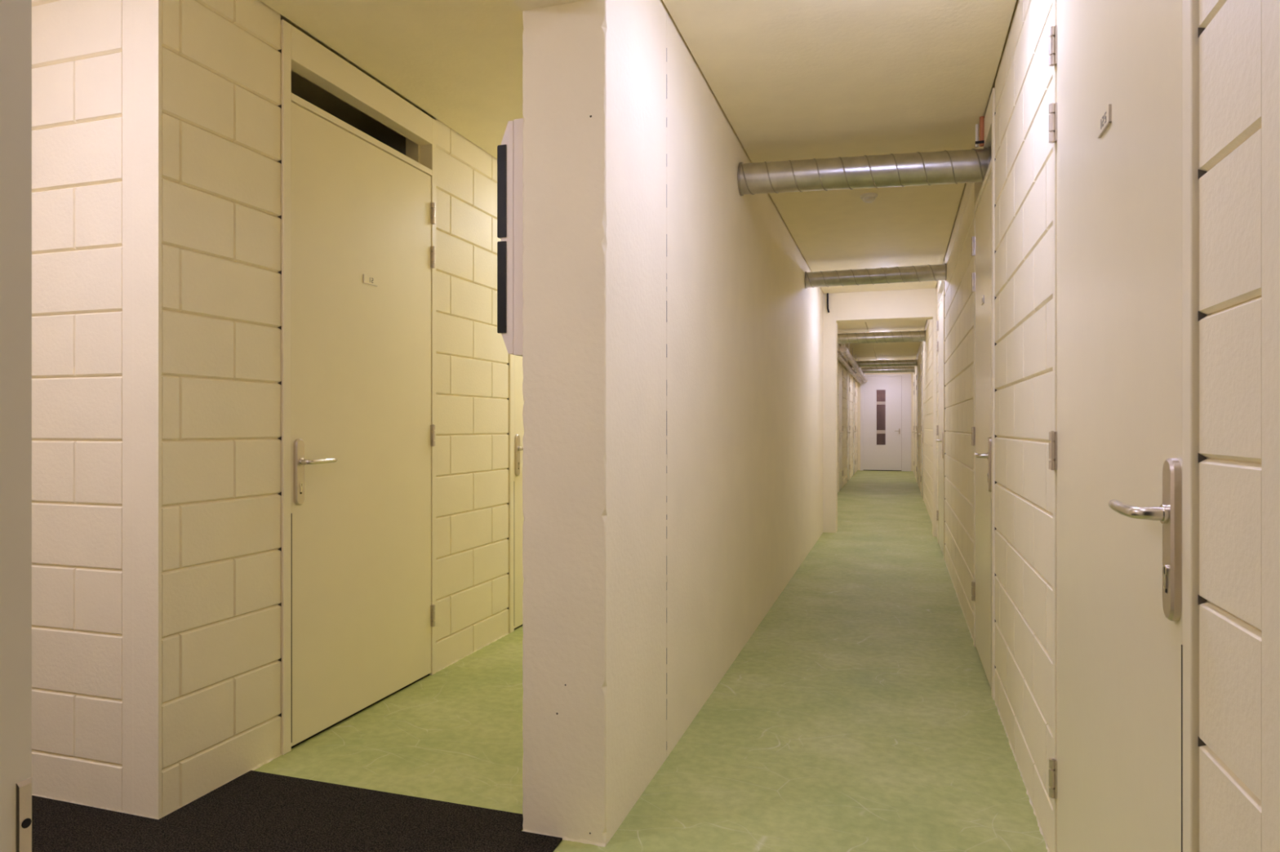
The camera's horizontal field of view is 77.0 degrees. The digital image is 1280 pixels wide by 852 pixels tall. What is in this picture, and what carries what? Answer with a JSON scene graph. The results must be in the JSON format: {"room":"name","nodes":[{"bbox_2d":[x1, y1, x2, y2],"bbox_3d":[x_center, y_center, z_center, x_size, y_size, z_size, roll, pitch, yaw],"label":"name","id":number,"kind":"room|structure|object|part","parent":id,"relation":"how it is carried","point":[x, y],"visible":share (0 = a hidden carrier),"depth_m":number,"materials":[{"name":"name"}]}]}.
{"room":"basement storage corridor","nodes":[
{"label":"basement storage corridor","id":0,"kind":"room"},
{"bbox_2d":[31,0,158,819],"bbox_3d":[-2.142,-0.160,2.696,1.480,2.700,0.106,0,0,18],"label":"wall","id":1,"kind":"structure","parent":0,"point":[82,50],"depth_m":2.52,"materials":[{"name":"white brick"}]},
{"bbox_2d":[133,0,509,819],"bbox_3d":[-1.147,-0.160,3.535,0.105,2.700,2.298,0,0,18],"label":"wall","id":2,"kind":"structure","parent":0,"point":[207,106],"depth_m":2.68,"materials":[{"name":"beige brick"}]},
{"bbox_2d":[280,19,435,755],"bbox_3d":[-1.171,-0.140,3.404,0.199,2.660,1.013,0,0,18],"label":"door","id":3,"kind":"structure","parent":2,"relation":"in","point":[358,212],"depth_m":3.30,"materials":[{"name":"beige paint"}]},
{"bbox_3d":[-1.263,0.171,2.983,0.014,0.245,0.046,0,0,18],"label":"handle plate","id":4,"kind":"part","parent":3,"relation":"part of","materials":[{"name":"silver metal"}]},
{"bbox_3d":[-1.213,0.133,3.040,0.057,0.029,0.168,0,0,18],"label":"lever","id":5,"kind":"part","parent":3,"relation":"part of","materials":[{"name":"silver metal"}]},
{"bbox_3d":[-1.136,-0.615,3.393,0.005,0.034,0.090,0,0,18],"label":"number plate","id":6,"kind":"part","parent":3,"relation":"part of","materials":[{"name":"paint"}]},
{"bbox_2d":[92,470,1047,851],"bbox_3d":[2.394,1.215,11.780,5.000,0.050,24.500,0,0,18],"label":"floor","id":7,"kind":"structure","parent":0,"point":[860,713],"depth_m":3.12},
{"bbox_2d":[31,770,562,851],"bbox_3d":[-1.752,1.186,1.917,2.675,0.007,1.868,0,0,18],"label":"entrance mat","id":8,"kind":"object","parent":7,"relation":"on","point":[255,811],"visible":0.79,"depth_m":2.40,"materials":[{"name":"black carpet"}]},
{"bbox_2d":[522,0,666,847],"bbox_3d":[-0.126,-0.160,2.615,0.260,2.700,0.637,0,0,18],"label":"wall pillar","id":9,"kind":"structure","parent":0,"point":[594,71],"depth_m":2.34,"materials":[{"name":"paint"}]},
{"bbox_2d":[497,118,523,356],"bbox_3d":[-0.302,-0.572,2.691,0.119,0.713,0.536,0,0,18],"label":"electrical box","id":10,"kind":"object","parent":9,"relation":"attached to","point":[509,153],"visible":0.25,"depth_m":2.44,"materials":[{"name":"beige"}]},
{"bbox_2d":[259,0,1017,367],"bbox_3d":[2.394,-1.545,11.780,5.000,0.130,24.500,0,0,18],"label":"ceiling","id":11,"kind":"structure","parent":0,"point":[793,80],"depth_m":3.43,"materials":[{"name":"paint"}]},
{"bbox_2d":[512,0,583,10],"bbox_3d":[-0.507,-1.363,1.469,0.230,0.295,1.790,0,0,18],"label":"beam","id":12,"kind":"structure","parent":11,"relation":"attached to","point":[524,5],"depth_m":2.31,"materials":[{"name":"paint"}]},
{"bbox_2d":[826,293,829,312],"bbox_3d":[2.097,-1.371,8.967,0.033,0.217,0.019,0,0,18],"label":"cable","id":13,"kind":"object","parent":11,"relation":"hanging from","point":[828,309],"visible":1,"depth_m":8.96,"materials":[{"name":"black rubber"}]},
{"bbox_2d":[837,351,862,383],"bbox_3d":[4.477,-1.300,17.071,0.098,0.358,9.349,0,0,18],"label":"pipe","id":14,"kind":"object","parent":11,"relation":"hanging from","point":[840,357],"visible":0.84,"depth_m":15.74,"materials":[{"name":"silver metal"}]},
{"bbox_2d":[839,343,867,382],"bbox_3d":[4.596,-1.315,17.033,0.118,0.328,9.349,0,0,18],"label":"pipe","id":15,"kind":"object","parent":11,"relation":"attached to","point":[844,350],"visible":0.98,"depth_m":15.08,"materials":[{"name":"silver metal"}]},
{"bbox_2d":[860,192,877,202],"bbox_3d":[1.467,-1.458,5.158,0.108,0.043,0.108,0,0,18],"label":"smoke detector","id":16,"kind":"object","parent":11,"relation":"attached to","point":[868,197],"visible":1,"depth_m":5.13,"materials":[{"name":"beige plastic"}]},
{"bbox_2d":[853,366,914,373],"bbox_3d":[5.919,-1.360,19.525,1.409,0.154,0.154,0,0,18],"label":"ventilation duct","id":17,"kind":"object","parent":11,"relation":"hanging from","point":[896,369],"visible":0.82,"depth_m":19.44,"materials":[{"name":"grey metal"}]},
{"bbox_2d":[975,115,984,147],"bbox_3d":[1.630,-1.411,3.858,0.046,0.138,0.034,0,0,18],"label":"stub","id":18,"kind":"object","parent":11,"relation":"attached to","point":[981,142],"visible":0.95,"depth_m":3.85,"materials":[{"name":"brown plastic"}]},
{"bbox_2d":[666,7,822,758],"bbox_3d":[0.948,-0.160,5.980,0.260,2.700,6.429,0,0,18],"label":"wall","id":19,"kind":"structure","parent":0,"point":[744,328],"depth_m":3.87,"materials":[{"name":"paint"}]},
{"bbox_2d":[737,146,991,195],"bbox_3d":[1.107,-1.278,4.058,1.214,0.207,0.170,0,0,17],"label":"ventilation duct","id":20,"kind":"object","parent":19,"relation":"attached to","point":[965,166],"visible":0.98,"depth_m":3.99,"materials":[{"name":"grey metal"}]},
{"bbox_2d":[804,262,946,288],"bbox_3d":[2.062,-1.320,7.088,1.195,0.162,0.152,0,0,16],"label":"ventilation duct","id":21,"kind":"object","parent":19,"relation":"attached to","point":[927,273],"visible":1,"depth_m":7.03,"materials":[{"name":"grey metal"}]},
{"bbox_2d":[837,344,857,492],"bbox_3d":[3.821,-0.160,15.428,0.100,2.700,12.874,0,0,18],"label":"wall","id":22,"kind":"structure","parent":0,"point":[844,376],"depth_m":16.65,"materials":[{"name":"white paint"}]},
{"bbox_2d":[837,344,843,492],"bbox_3d":[3.700,-0.140,14.984,0.199,2.660,1.000,0,0,18],"label":"door","id":23,"kind":"structure","parent":22,"relation":"in","point":[840,365],"depth_m":14.90,"materials":[{"name":"beige paint"}]},
{"bbox_2d":[846,360,850,483],"bbox_3d":[4.445,-0.140,17.318,0.199,2.660,1.000,0,0,18],"label":"door","id":24,"kind":"structure","parent":22,"relation":"in","point":[848,379],"depth_m":17.42,"materials":[{"name":"beige paint"}]},
{"bbox_2d":[852,368,856,475],"bbox_3d":[5.190,-0.140,19.652,0.199,2.660,1.000,0,0,18],"label":"door","id":25,"kind":"structure","parent":22,"relation":"in","point":[854,379],"depth_m":19.76,"materials":[{"name":"beige paint"}]},
{"bbox_2d":[837,329,925,344],"bbox_3d":[3.578,-1.340,12.189,1.409,0.174,0.174,0,0,18],"label":"ventilation duct","id":26,"kind":"object","parent":22,"relation":"attached to","point":[916,335],"visible":0.89,"depth_m":12.10,"materials":[{"name":"grey metal"}]},
{"bbox_2d":[822,287,936,537],"bbox_3d":[2.526,-0.160,8.967,1.450,2.700,0.220,0,0,18],"label":"wall","id":27,"kind":"structure","parent":0,"point":[914,304],"depth_m":8.94,"materials":[{"name":"paint"}]},
{"bbox_2d":[857,372,913,471],"bbox_3d":[6.519,-0.160,21.406,1.605,2.700,0.150,0,0,18],"label":"wall","id":28,"kind":"structure","parent":0,"point":[911,373],"depth_m":21.28,"materials":[{"name":"paint"}]},
{"bbox_2d":[860,373,911,471],"bbox_3d":[6.517,-0.090,21.360,1.290,2.560,0.180,0,0,18],"label":"door","id":29,"kind":"structure","parent":28,"relation":"in","point":[885,399],"depth_m":21.33,"materials":[{"name":"white paint"}]},
{"bbox_3d":[6.404,-0.230,21.393,0.225,1.460,0.006,0,0,18],"label":"glass","id":30,"kind":"part","parent":29,"relation":"part of","materials":[{"name":"brown glass"}]},
{"bbox_3d":[7.027,-0.065,21.197,0.160,2.510,0.060,0,0,18],"label":"panel","id":31,"kind":"part","parent":29,"relation":"part of","materials":[{"name":"white paint"}]},
{"bbox_2d":[913,0,1279,851],"bbox_3d":[3.813,-0.160,10.460,0.106,2.700,22.347,0,0,18],"label":"wall","id":32,"kind":"structure","parent":0,"point":[1229,33],"depth_m":1.11,"materials":[{"name":"beige"}]},
{"bbox_2d":[848,359,916,367],"bbox_3d":[5.159,-1.330,17.143,1.409,0.154,0.154,0,0,18],"label":"ventilation duct","id":33,"kind":"object","parent":32,"relation":"attached to","point":[879,363],"visible":0.85,"depth_m":17.06,"materials":[{"name":"grey metal"}]},
{"bbox_2d":[912,366,915,475],"bbox_3d":[6.526,-0.140,19.016,0.199,2.660,1.000,0,0,18],"label":"door","id":34,"kind":"structure","parent":32,"relation":"in","point":[914,428],"depth_m":19.01,"materials":[{"name":"beige paint"}]},
{"bbox_2d":[914,351,918,485],"bbox_3d":[5.705,-0.140,16.444,0.199,2.660,1.000,0,0,18],"label":"door","id":35,"kind":"structure","parent":32,"relation":"in","point":[917,375],"depth_m":16.55,"materials":[{"name":"beige paint"}]},
{"bbox_3d":[5.734,-0.140,16.435,0.138,2.660,1.000,0,0,18],"label":"frame","id":36,"kind":"part","parent":35,"relation":"part of","materials":[{"name":"beige paint"}]},
{"bbox_2d":[919,341,924,501],"bbox_3d":[4.694,-0.140,13.276,0.199,2.660,1.050,0,0,18],"label":"door","id":37,"kind":"structure","parent":32,"relation":"in","point":[922,366],"depth_m":13.46,"materials":[{"name":"beige paint"}]},
{"bbox_3d":[4.723,-0.140,13.267,0.138,2.660,1.050,0,0,18],"label":"frame","id":38,"kind":"part","parent":37,"relation":"part of","materials":[{"name":"beige paint"}]},
{"bbox_2d":[935,260,944,559],"bbox_3d":[2.899,-0.140,7.651,0.199,2.660,1.100,0,0,18],"label":"door","id":39,"kind":"structure","parent":32,"relation":"in","point":[940,322],"depth_m":7.71,"materials":[{"name":"beige paint"}]},
{"bbox_3d":[2.719,0.171,7.223,0.014,0.245,0.046,0,0,18],"label":"handle plate","id":40,"kind":"part","parent":39,"relation":"part of","materials":[{"name":"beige metal"}]},
{"bbox_2d":[971,88,997,699],"bbox_3d":[1.711,-0.140,3.929,0.199,2.660,0.927,0,0,18],"label":"door","id":41,"kind":"structure","parent":32,"relation":"in","point":[983,244],"depth_m":3.88,"materials":[{"name":"beige paint"}]},
{"bbox_3d":[1.550,0.133,3.659,0.057,0.029,0.168,0,0,18],"label":"lever","id":42,"kind":"part","parent":41,"relation":"part of","materials":[{"name":"silver metal"}]},
{"bbox_3d":[1.558,0.171,3.584,0.014,0.245,0.046,0,0,18],"label":"handle plate","id":43,"kind":"part","parent":41,"relation":"part of","materials":[{"name":"silver metal"}]},
{"bbox_2d":[1048,0,1208,851],"bbox_3d":[0.979,-0.140,1.635,0.199,2.660,1.061,0,0,18],"label":"door","id":44,"kind":"structure","parent":32,"relation":"in","point":[1124,110],"depth_m":1.49,"materials":[{"name":"beige paint"}]},
{"bbox_3d":[0.937,-0.615,1.624,0.005,0.034,0.090,0,0,18],"label":"number plate","id":45,"kind":"part","parent":44,"relation":"part of","materials":[{"name":"paint"}]},
{"bbox_3d":[0.794,0.133,1.288,0.057,0.029,0.168,0,0,18],"label":"lever","id":46,"kind":"part","parent":44,"relation":"part of","materials":[{"name":"silver metal"}]},
{"bbox_3d":[0.801,0.171,1.213,0.014,0.245,0.046,0,0,18],"label":"handle plate","id":47,"kind":"part","parent":44,"relation":"part of","materials":[{"name":"silver metal"}]},
{"bbox_3d":[-1.524,-0.160,0.644,4.105,2.700,0.400,0,0,18],"label":"wall","id":48,"kind":"structure","parent":0,"visible":0},
{"bbox_2d":[0,0,31,851],"bbox_3d":[-0.457,-0.019,0.305,0.060,2.419,0.403,0,0,18],"label":"doorframe","id":49,"kind":"object","parent":48,"relation":"attached to","point":[15,15],"visible":1,"depth_m":0.48,"materials":[{"name":"beige paint"}]},
{"bbox_3d":[-0.371,0.301,0.484,0.003,0.177,0.009,0,0,18],"label":"strike plate","id":50,"kind":"part","parent":49,"relation":"part of","materials":[{"name":"silver metal"}]},
{"bbox_3d":[-0.059,-0.160,6.954,0.100,2.700,2.787,0,0,18],"label":"wall","id":51,"kind":"structure","parent":0,"visible":0},
{"bbox_2d":[507,354,524,633],"bbox_3d":[-0.623,-0.140,5.122,0.199,2.660,1.039,0,0,18],"label":"door","id":52,"kind":"structure","parent":51,"relation":"in","point":[516,430],"depth_m":4.68,"materials":[{"name":"beige paint"}]},
{"bbox_3d":[-0.652,-0.140,5.131,0.138,2.660,1.039,0,0,18],"label":"frame","id":53,"kind":"part","parent":52,"relation":"part of","materials":[{"name":"beige paint"}]},
{"bbox_3d":[-0.715,0.171,4.699,0.014,0.245,0.046,0,0,18],"label":"handle plate","id":54,"kind":"part","parent":52,"relation":"part of","materials":[{"name":"silver metal"}]},
{"bbox_3d":[-0.665,0.133,4.756,0.057,0.029,0.168,0,0,18],"label":"lever","id":55,"kind":"part","parent":52,"relation":"part of","materials":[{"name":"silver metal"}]}
]}

